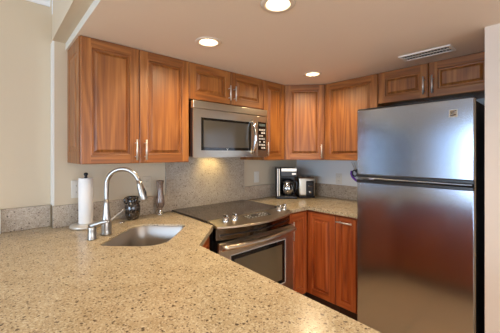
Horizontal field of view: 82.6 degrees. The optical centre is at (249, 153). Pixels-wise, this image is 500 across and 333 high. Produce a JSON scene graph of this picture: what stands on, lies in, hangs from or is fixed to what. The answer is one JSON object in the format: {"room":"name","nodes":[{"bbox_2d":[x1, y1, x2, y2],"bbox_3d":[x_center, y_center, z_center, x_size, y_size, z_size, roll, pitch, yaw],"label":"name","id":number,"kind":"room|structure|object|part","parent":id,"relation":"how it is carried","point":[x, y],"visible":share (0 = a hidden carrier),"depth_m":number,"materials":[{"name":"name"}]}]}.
{"room":"kitchen","nodes":[
{"label":"kitchen","id":0,"kind":"room"},
{"bbox_2d":[0,0,51,226],"bbox_3d":[-2.735,0.141,0.659,3.753,2.490,0.120,0,0,-42],"label":"wall","id":1,"kind":"structure","parent":0,"point":[25,26],"depth_m":1.78,"materials":[{"name":"beige paint"}]},
{"bbox_2d":[1,205,49,232],"bbox_3d":[-1.393,0.402,1.776,0.242,0.138,0.021,0,0,-42],"label":"backsplash","id":2,"kind":"structure","parent":1,"relation":"attached to","point":[31,217],"depth_m":1.76,"materials":[{"name":"stone"}]},
{"bbox_2d":[26,0,50,6],"bbox_3d":[-2.666,-1.032,0.574,3.742,0.145,0.100,0,0,-42],"label":"trim","id":3,"kind":"structure","parent":1,"relation":"attached to","point":[41,2],"depth_m":1.83,"materials":[{"name":"white paint"}]},
{"bbox_2d":[54,41,296,211],"bbox_3d":[-0.337,0.236,2.719,2.567,2.300,0.120,0,0,-42],"label":"wall","id":4,"kind":"structure","parent":0,"point":[122,184],"depth_m":1.96,"materials":[{"name":"beige paint"}]},
{"bbox_2d":[51,41,53,205],"bbox_3d":[-1.278,-0.193,1.841,0.010,1.050,0.082,0,0,-42],"label":"trim","id":5,"kind":"structure","parent":4,"relation":"attached to","point":[52,42],"depth_m":1.81,"materials":[{"name":"white paint"}]},
{"bbox_2d":[52,0,93,42],"bbox_3d":[0.514,-0.941,-0.098,0.071,0.446,5.200,0,0,-42],"label":"soffit","id":6,"kind":"object","parent":4,"relation":"attached to","point":[66,14],"depth_m":1.57,"materials":[{"name":"beige paint"}]},
{"bbox_2d":[71,180,77,197],"bbox_3d":[-1.150,0.236,1.897,0.072,0.116,0.008,0,0,-42],"label":"electrical outlet","id":7,"kind":"object","parent":4,"relation":"attached to","point":[74,184],"visible":0.52,"depth_m":1.88,"materials":[{"name":"beige plastic"}]},
{"bbox_2d":[52,195,165,227],"bbox_3d":[-0.967,0.402,2.054,0.759,0.138,0.020,0,0,-42],"label":"backsplash","id":8,"kind":"structure","parent":4,"relation":"attached to","point":[62,215],"depth_m":1.97,"materials":[{"name":"stone"}]},
{"bbox_2d":[67,35,188,163],"bbox_3d":[-0.807,-0.305,1.951,0.701,0.733,0.387,0,0,-42],"label":"upper cabinet","id":9,"kind":"object","parent":4,"relation":"attached to","point":[125,104],"visible":1,"depth_m":1.79,"materials":[{"name":"brown wood"}]},
{"bbox_3d":[-1.083,-0.306,1.740,0.007,0.731,0.328,0,0,-42],"label":"panel","id":10,"kind":"part","parent":9,"relation":"part of","materials":[{"name":"brown wood"}]},
{"bbox_3d":[-0.840,-0.305,1.724,0.329,0.732,0.023,0,0,-42],"label":"door","id":11,"kind":"part","parent":9,"relation":"part of","materials":[{"name":"brown wood"}]},
{"bbox_3d":[-0.836,-0.305,1.720,0.199,0.602,0.014,0,0,-42],"label":"raised panel","id":12,"kind":"part","parent":9,"relation":"part of","materials":[{"name":"brown wood"}]},
{"bbox_3d":[-0.717,-0.024,1.798,0.012,0.130,0.039,0,0,-42],"label":"handle","id":13,"kind":"part","parent":9,"relation":"part of","materials":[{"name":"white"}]},
{"bbox_3d":[-0.673,-0.024,1.838,0.012,0.130,0.039,0,0,-42],"label":"handle","id":14,"kind":"part","parent":9,"relation":"part of","materials":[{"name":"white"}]},
{"bbox_3d":[-0.582,-0.305,1.956,0.358,0.732,0.023,0,0,-42],"label":"door","id":15,"kind":"part","parent":9,"relation":"part of","materials":[{"name":"brown wood"}]},
{"bbox_3d":[-0.579,-0.305,1.953,0.228,0.602,0.014,0,0,-42],"label":"raised panel","id":16,"kind":"part","parent":9,"relation":"part of","materials":[{"name":"brown wood"}]},
{"bbox_2d":[142,176,150,190],"bbox_3d":[-0.802,0.236,2.212,0.072,0.116,0.008,0,0,-42],"label":"electrical outlet","id":17,"kind":"object","parent":4,"relation":"attached to","point":[146,181],"visible":0.91,"depth_m":2.21,"materials":[{"name":"beige plastic"}]},
{"bbox_2d":[165,157,243,211],"bbox_3d":[-0.374,0.253,2.590,0.837,0.438,0.020,0,0,-42],"label":"backsplash","id":18,"kind":"structure","parent":4,"relation":"attached to","point":[210,180],"depth_m":2.54,"materials":[{"name":"stone"}]},
{"bbox_2d":[189,62,262,109],"bbox_3d":[-0.264,-0.536,2.442,0.761,0.270,0.387,0,0,-42],"label":"upper cabinet","id":19,"kind":"object","parent":4,"relation":"attached to","point":[206,83],"visible":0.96,"depth_m":2.29,"materials":[{"name":"brown wood"}]},
{"bbox_3d":[-0.305,-0.536,2.207,0.382,0.270,0.023,0,0,-42],"label":"door","id":20,"kind":"part","parent":19,"relation":"part of","materials":[{"name":"brown wood"}]},
{"bbox_3d":[-0.302,-0.536,2.203,0.252,0.140,0.014,0,0,-42],"label":"raised panel","id":21,"kind":"part","parent":19,"relation":"part of","materials":[{"name":"brown wood"}]},
{"bbox_2d":[189,100,266,157],"bbox_3d":[-0.232,-0.178,2.407,0.755,0.415,0.441,0,0,-42],"label":"microwave oven","id":22,"kind":"object","parent":19,"relation":"attached to","point":[215,129],"visible":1,"depth_m":2.23,"materials":[{"name":"silver metal"}]},
{"bbox_3d":[-0.138,-0.358,2.303,0.755,0.056,0.039,0,0,-42],"label":"vent panel","id":23,"kind":"part","parent":22,"relation":"part of","materials":[{"name":"silver metal"}]},
{"bbox_3d":[0.034,-0.144,2.399,0.026,0.295,0.073,0,0,-42],"label":"handle","id":24,"kind":"part","parent":22,"relation":"part of","materials":[{"name":"silver metal"}]},
{"bbox_3d":[0.095,-0.149,2.514,0.126,0.356,0.037,0,0,-42],"label":"control panel","id":25,"kind":"part","parent":22,"relation":"part of","materials":[{"name":"silver metal"}]},
{"bbox_3d":[-0.163,-0.489,2.299,0.012,0.120,0.039,0,0,-42],"label":"handle","id":26,"kind":"part","parent":19,"relation":"part of","materials":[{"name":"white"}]},
{"bbox_3d":[-0.022,-0.536,2.462,0.372,0.270,0.023,0,0,-42],"label":"door","id":27,"kind":"part","parent":19,"relation":"part of","materials":[{"name":"brown wood"}]},
{"bbox_3d":[-0.019,-0.536,2.459,0.242,0.140,0.014,0,0,-42],"label":"raised panel","id":28,"kind":"part","parent":19,"relation":"part of","materials":[{"name":"brown wood"}]},
{"bbox_2d":[254,171,258,182],"bbox_3d":[0.071,0.246,3.000,0.072,0.116,0.009,0,0,-42],"label":"light switch","id":29,"kind":"object","parent":4,"relation":"attached to","point":[256,174],"visible":1,"depth_m":2.99,"materials":[{"name":"beige plastic"}]},
{"bbox_2d":[240,80,283,159],"bbox_3d":[0.127,-0.305,2.795,0.290,0.733,0.387,0,0,-42],"label":"upper cabinet","id":30,"kind":"object","parent":4,"relation":"attached to","point":[273,93],"visible":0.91,"depth_m":2.67,"materials":[{"name":"brown wood"}]},
{"bbox_3d":[0.225,-0.305,2.686,0.287,0.732,0.023,0,0,-42],"label":"door","id":31,"kind":"part","parent":30,"relation":"part of","materials":[{"name":"brown wood"}]},
{"bbox_3d":[0.228,-0.305,2.682,0.157,0.602,0.014,0,0,-42],"label":"raised panel","id":32,"kind":"part","parent":30,"relation":"part of","materials":[{"name":"brown wood"}]},
{"bbox_2d":[244,182,295,199],"bbox_3d":[0.255,0.402,3.158,0.857,0.138,0.020,0,0,-42],"label":"backsplash","id":33,"kind":"structure","parent":4,"relation":"attached to","point":[265,190],"depth_m":3.00,"materials":[{"name":"stone"}]},
{"bbox_2d":[284,85,324,159],"bbox_3d":[0.545,-0.305,3.013,0.621,0.733,0.624,0,0,-42],"label":"upper cabinet","id":34,"kind":"object","parent":4,"relation":"attached to","point":[304,105],"visible":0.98,"depth_m":2.77,"materials":[{"name":"brown wood"}]},
{"bbox_3d":[0.532,-0.305,2.771,0.250,0.602,0.014,0,0,3],"label":"raised panel","id":35,"kind":"part","parent":34,"relation":"part of","materials":[{"name":"brown wood"}]},
{"bbox_2d":[65,0,499,84],"bbox_3d":[1.425,-0.696,0.726,2.385,0.045,5.200,0,0,-42],"label":"ceiling","id":36,"kind":"structure","parent":0,"point":[341,40],"depth_m":1.56,"materials":[{"name":"paint"}]},
{"bbox_2d":[195,37,221,46],"bbox_3d":[-0.250,-0.690,1.716,0.158,0.046,0.158,0,0,-42],"label":"recessed light","id":37,"kind":"object","parent":36,"relation":"in","point":[202,41],"visible":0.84,"depth_m":1.75,"materials":[{"name":"beige glass"}]},
{"bbox_2d":[260,0,295,12],"bbox_3d":[0.126,-0.690,1.280,0.158,0.046,0.158,0,0,-42],"label":"recessed light","id":38,"kind":"object","parent":36,"relation":"in","point":[272,6],"visible":1,"depth_m":1.32,"materials":[{"name":"beige glass"}]},
{"bbox_2d":[303,71,321,76],"bbox_3d":[0.529,-0.690,2.406,0.158,0.046,0.158,0,0,-42],"label":"recessed light","id":39,"kind":"object","parent":36,"relation":"in","point":[313,73],"visible":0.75,"depth_m":2.43,"materials":[{"name":"beige glass"}]},
{"bbox_2d":[398,44,455,61],"bbox_3d":[1.178,-0.668,1.905,0.136,0.009,0.304,0,0,-42],"label":"ceiling vent","id":40,"kind":"object","parent":36,"relation":"in","point":[447,48],"visible":1,"depth_m":1.89,"materials":[{"name":"silver metal"}]},
{"bbox_2d":[297,98,484,185],"bbox_3d":[2.354,0.236,1.566,0.120,2.300,5.200,0,0,-42],"label":"wall","id":41,"kind":"structure","parent":0,"point":[323,171],"depth_m":3.12,"materials":[{"name":"paint"}]},
{"bbox_2d":[315,183,356,199],"bbox_3d":[0.942,0.402,3.023,0.020,0.138,1.100,0,0,-42],"label":"backsplash","id":42,"kind":"structure","parent":41,"relation":"attached to","point":[321,189],"depth_m":3.03,"materials":[{"name":"stone"}]},
{"bbox_2d":[336,173,341,183],"bbox_3d":[0.945,0.268,3.028,0.008,0.116,0.072,0,0,-42],"label":"electrical outlet","id":43,"kind":"object","parent":41,"relation":"attached to","point":[338,175],"visible":1,"depth_m":3.02,"materials":[{"name":"beige plastic"}]},
{"bbox_2d":[325,74,383,160],"bbox_3d":[1.024,-0.305,2.684,0.352,0.733,0.509,0,0,-42],"label":"upper cabinet","id":44,"kind":"object","parent":41,"relation":"attached to","point":[343,99],"visible":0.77,"depth_m":2.59,"materials":[{"name":"brown wood"}]},
{"bbox_3d":[0.899,-0.305,2.570,0.014,0.602,0.376,0,0,-42],"label":"raised panel","id":45,"kind":"part","parent":44,"relation":"part of","materials":[{"name":"brown wood"}]},
{"bbox_2d":[378,51,484,105],"bbox_3d":[1.438,-0.543,2.200,0.387,0.258,0.756,0,0,-42],"label":"upper cabinet","id":46,"kind":"object","parent":41,"relation":"attached to","point":[461,76],"visible":0.91,"depth_m":2.07,"materials":[{"name":"brown wood"}]},
{"bbox_3d":[1.196,-0.542,2.241,0.014,0.126,0.238,0,0,-42],"label":"raised panel","id":47,"kind":"part","parent":46,"relation":"part of","materials":[{"name":"brown wood"}]},
{"bbox_3d":[1.200,-0.542,2.245,0.023,0.256,0.368,0,0,-42],"label":"door","id":48,"kind":"part","parent":46,"relation":"part of","materials":[{"name":"brown wood"}]},
{"bbox_3d":[1.286,-0.504,2.109,0.039,0.130,0.012,0,0,-42],"label":"handle","id":49,"kind":"part","parent":46,"relation":"part of","materials":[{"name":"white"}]},
{"bbox_3d":[1.324,-0.504,2.066,0.039,0.130,0.012,0,0,-42],"label":"handle","id":50,"kind":"part","parent":46,"relation":"part of","materials":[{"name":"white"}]},
{"bbox_3d":[1.453,-0.542,1.964,0.023,0.256,0.381,0,0,-42],"label":"door","id":51,"kind":"part","parent":46,"relation":"part of","materials":[{"name":"brown wood"}]},
{"bbox_3d":[1.450,-0.542,1.961,0.014,0.126,0.251,0,0,-42],"label":"raised panel","id":52,"kind":"part","parent":46,"relation":"part of","materials":[{"name":"brown wood"}]},
{"bbox_3d":[1.069,0.174,2.873,0.032,0.036,0.020,0,0,-42],"label":"wall hook","id":53,"kind":"object","parent":41,"relation":"attached to","visible":0},
{"bbox_2d":[350,162,356,181],"bbox_3d":[1.055,0.185,2.881,0.022,0.199,0.086,0,0,-42],"label":"scissors","id":54,"kind":"object","parent":53,"relation":"hanging from","point":[351,172],"visible":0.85,"depth_m":2.88,"materials":[{"name":"purple plastic"}]},
{"bbox_2d":[485,23,499,332],"bbox_3d":[1.585,0.356,1.736,0.793,2.059,0.123,0,0,-42],"label":"wall","id":55,"kind":"structure","parent":0,"point":[492,33],"depth_m":1.49,"materials":[{"name":"paint"}]},
{"bbox_3d":[-0.017,1.416,-0.523,6.440,0.060,5.520,0,0,-42],"label":"floor","id":56,"kind":"structure","parent":0,"visible":0},
{"bbox_2d":[202,237,208,249],"bbox_3d":[-0.701,0.946,1.662,0.915,0.880,0.960,0,0,-42],"label":"base cabinet","id":57,"kind":"object","parent":56,"relation":"on","point":[206,244],"visible":0.06,"depth_m":1.80,"materials":[{"name":"brown wood"}]},
{"bbox_2d":[0,211,380,332],"bbox_3d":[-0.527,0.488,1.158,1.398,0.033,2.098,0,0,-42],"label":"countertop","id":58,"kind":"structure","parent":57,"relation":"on","point":[53,280],"depth_m":0.99,"materials":[{"name":"stone"}]},
{"bbox_2d":[69,173,100,229],"bbox_3d":[-1.056,0.296,1.831,0.180,0.350,0.180,0,0,-42],"label":"paper towel holder","id":59,"kind":"object","parent":58,"relation":"on","point":[75,226],"visible":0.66,"depth_m":1.77,"materials":[{"name":"white"}]},
{"bbox_2d":[78,177,92,223],"bbox_3d":[-1.056,0.301,1.831,0.083,0.288,0.083,0,0,-42],"label":"paper towel roll","id":60,"kind":"object","parent":59,"relation":"on","point":[85,185],"visible":0.94,"depth_m":1.80,"materials":[{"name":"white paper"}]},
{"bbox_2d":[87,220,109,239],"bbox_3d":[-0.833,0.418,1.566,0.126,0.106,0.050,0,0,3],"label":"soap dispenser","id":61,"kind":"object","parent":58,"relation":"on","point":[91,230],"visible":1,"depth_m":1.55,"materials":[{"name":"silver metal"}]},
{"bbox_3d":[-0.829,0.387,1.566,0.120,0.045,0.028,0,0,3],"label":"spout","id":62,"kind":"part","parent":61,"relation":"part of","materials":[{"name":"silver metal"}]},
{"bbox_2d":[100,167,146,235],"bbox_3d":[-0.734,0.274,1.666,0.274,0.394,0.073,0,0,3],"label":"kitchen faucet","id":63,"kind":"object","parent":58,"relation":"on","point":[106,229],"visible":0.98,"depth_m":1.65,"materials":[{"name":"silver metal"}]},
{"bbox_3d":[-0.790,0.367,1.685,0.096,0.081,0.026,0,0,-22],"label":"lever","id":64,"kind":"part","parent":63,"relation":"part of","materials":[{"name":"silver metal"}]},
{"bbox_3d":[-0.743,0.209,1.661,0.221,0.264,0.026,0,0,3],"label":"spout","id":65,"kind":"part","parent":63,"relation":"part of","materials":[{"name":"silver metal"}]},
{"bbox_2d":[123,196,140,219],"bbox_3d":[-0.846,0.390,2.049,0.108,0.163,0.108,0,0,1],"label":"ceramic jar","id":66,"kind":"object","parent":58,"relation":"on","point":[132,208],"visible":0.97,"depth_m":2.01,"materials":[{"name":"black ceramic"}]},
{"bbox_2d":[101,226,183,245],"bbox_3d":[-0.606,0.580,1.676,0.348,0.196,0.448,0,0,3],"label":"sink","id":67,"kind":"object","parent":58,"relation":"in","point":[142,235],"visible":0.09,"depth_m":1.89,"materials":[{"name":"silver metal"}]},
{"bbox_2d":[156,180,164,214],"bbox_3d":[-0.697,0.340,2.208,0.067,0.262,0.067,0,0,-14],"label":"vase","id":68,"kind":"object","parent":58,"relation":"on","point":[160,201],"visible":1,"depth_m":2.19,"materials":[{"name":"clear glass"}]},
{"bbox_2d":[172,200,296,289],"bbox_3d":[-0.110,0.879,2.317,0.770,0.913,0.736,0,0,-42],"label":"range","id":69,"kind":"object","parent":56,"relation":"on","point":[258,237],"visible":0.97,"depth_m":2.14,"materials":[{"name":"silver metal"}]},
{"bbox_2d":[172,200,276,221],"bbox_3d":[-0.181,0.466,2.396,0.770,0.012,0.522,0,0,-42],"label":"cooktop","id":70,"kind":"object","parent":69,"relation":"in","point":[211,212],"depth_m":2.34,"materials":[{"name":"black glass"}]},
{"bbox_3d":[-0.168,0.448,1.974,0.050,0.050,0.049,0,0,-42],"label":"knob","id":71,"kind":"part","parent":69,"relation":"part of","materials":[{"name":"silver metal"}]},
{"bbox_3d":[-0.109,0.448,2.021,0.050,0.050,0.049,0,0,-42],"label":"knob","id":72,"kind":"part","parent":69,"relation":"part of","materials":[{"name":"silver metal"}]},
{"bbox_3d":[0.063,0.481,2.126,0.764,0.042,0.207,0,0,-42],"label":"control panel","id":73,"kind":"part","parent":69,"relation":"part of","materials":[{"name":"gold metal"}]},
{"bbox_3d":[0.058,0.542,2.132,0.756,0.076,0.120,0,0,-42],"label":"vent trim","id":74,"kind":"part","parent":69,"relation":"part of","materials":[{"name":"brown"}]},
{"bbox_3d":[0.055,0.880,2.135,0.756,0.581,0.065,0,0,-42],"label":"oven door","id":75,"kind":"part","parent":69,"relation":"part of","materials":[{"name":"silver metal"}]},
{"bbox_3d":[0.102,0.618,2.083,0.746,0.042,0.105,0,0,-42],"label":"handle","id":76,"kind":"part","parent":69,"relation":"part of","materials":[{"name":"silver metal"}]},
{"bbox_3d":[0.239,0.448,2.348,0.050,0.050,0.049,0,0,-42],"label":"knob","id":77,"kind":"part","parent":69,"relation":"part of","materials":[{"name":"silver metal"}]},
{"bbox_2d":[288,210,339,312],"bbox_3d":[0.540,0.946,2.833,0.871,0.880,0.885,0,0,-42],"label":"base cabinet","id":78,"kind":"object","parent":56,"relation":"on","point":[314,239],"visible":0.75,"depth_m":2.51,"materials":[{"name":"brown wood"}]},
{"bbox_3d":[0.417,0.897,2.523,0.266,0.746,0.023,0,0,-42],"label":"door","id":79,"kind":"part","parent":78,"relation":"part of","materials":[{"name":"brown wood"}]},
{"bbox_3d":[0.421,0.897,2.519,0.136,0.616,0.014,0,0,-42],"label":"raised panel","id":80,"kind":"part","parent":78,"relation":"part of","materials":[{"name":"brown wood"}]},
{"bbox_2d":[248,193,356,217],"bbox_3d":[0.619,0.488,2.745,0.871,0.033,1.121,0,0,-42],"label":"countertop","id":81,"kind":"structure","parent":78,"relation":"on","point":[331,205],"depth_m":2.64,"materials":[{"name":"stone"}]},
{"bbox_2d":[275,167,296,198],"bbox_3d":[0.385,0.310,3.061,0.210,0.322,0.220,0,0,0],"label":"coffee maker","id":82,"kind":"object","parent":81,"relation":"on","point":[281,173],"visible":0.9,"depth_m":2.97,"materials":[{"name":"black plastic"}]},
{"bbox_2d":[281,179,297,194],"bbox_3d":[0.408,0.350,3.023,0.167,0.168,0.150,0,0,-14],"label":"coffee carafe","id":83,"kind":"object","parent":82,"relation":"on","point":[284,180],"visible":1,"depth_m":3.01,"materials":[{"name":"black glass"}]},
{"bbox_2d":[296,176,314,197],"bbox_3d":[0.603,0.359,3.098,0.180,0.224,0.194,0,0,-2],"label":"toaster","id":84,"kind":"object","parent":81,"relation":"on","point":[306,184],"visible":0.98,"depth_m":3.02,"materials":[{"name":"silver metal"}]},
{"bbox_3d":[0.637,0.370,3.023,0.082,0.158,0.010,0,0,-2],"label":"panel","id":85,"kind":"part","parent":84,"relation":"part of","materials":[{"name":"black plastic"}]},
{"bbox_3d":[0.623,0.897,2.503,0.014,0.616,0.150,0,0,-42],"label":"raised panel","id":86,"kind":"part","parent":78,"relation":"part of","materials":[{"name":"brown wood"}]},
{"bbox_3d":[0.626,0.897,2.506,0.023,0.746,0.280,0,0,-42],"label":"door","id":87,"kind":"part","parent":78,"relation":"part of","materials":[{"name":"brown wood"}]},
{"bbox_2d":[335,215,356,320],"bbox_3d":[1.003,0.946,2.495,0.637,0.880,0.234,0,0,-42],"label":"base cabinet","id":88,"kind":"object","parent":56,"relation":"on","point":[346,227],"visible":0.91,"depth_m":2.32,"materials":[{"name":"brown wood"}]},
{"bbox_3d":[0.782,0.897,2.326,0.014,0.630,0.068,0,0,-42],"label":"raised panel","id":89,"kind":"part","parent":88,"relation":"part of","materials":[{"name":"brown wood"}]},
{"bbox_2d":[357,96,484,332],"bbox_3d":[1.287,0.526,2.105,0.680,1.719,0.708,0,0,-42],"label":"refrigerator","id":90,"kind":"object","parent":56,"relation":"on","point":[421,165],"visible":0.91,"depth_m":1.83,"materials":[{"name":"silver metal"}]},
{"bbox_3d":[1.073,0.755,1.913,0.076,1.091,0.706,0,0,-42],"label":"fridge door","id":91,"kind":"part","parent":90,"relation":"part of","materials":[{"name":"silver metal"}]},
{"bbox_3d":[1.053,0.204,1.894,0.040,0.023,0.706,0,0,-42],"label":"handle","id":92,"kind":"part","parent":90,"relation":"part of","materials":[{"name":"black plastic"}]},
{"bbox_3d":[1.073,-0.084,1.913,0.076,0.481,0.706,0,0,-42],"label":"freezer door","id":93,"kind":"part","parent":90,"relation":"part of","materials":[{"name":"silver metal"}]},
{"bbox_3d":[1.052,0.171,1.893,0.042,0.032,0.706,0,0,-42],"label":"handle","id":94,"kind":"part","parent":90,"relation":"part of","materials":[{"name":"black plastic"}]},
{"bbox_3d":[1.087,-0.329,1.925,0.106,0.008,0.702,0,0,-42],"label":"trim","id":95,"kind":"part","parent":90,"relation":"part of","materials":[{"name":"black plastic"}]},
{"bbox_3d":[1.297,0.488,1.638,0.027,1.615,0.002,0,0,-42],"label":"edge trim","id":96,"kind":"part","parent":90,"relation":"part of","materials":[{"name":"black"}]}
]}

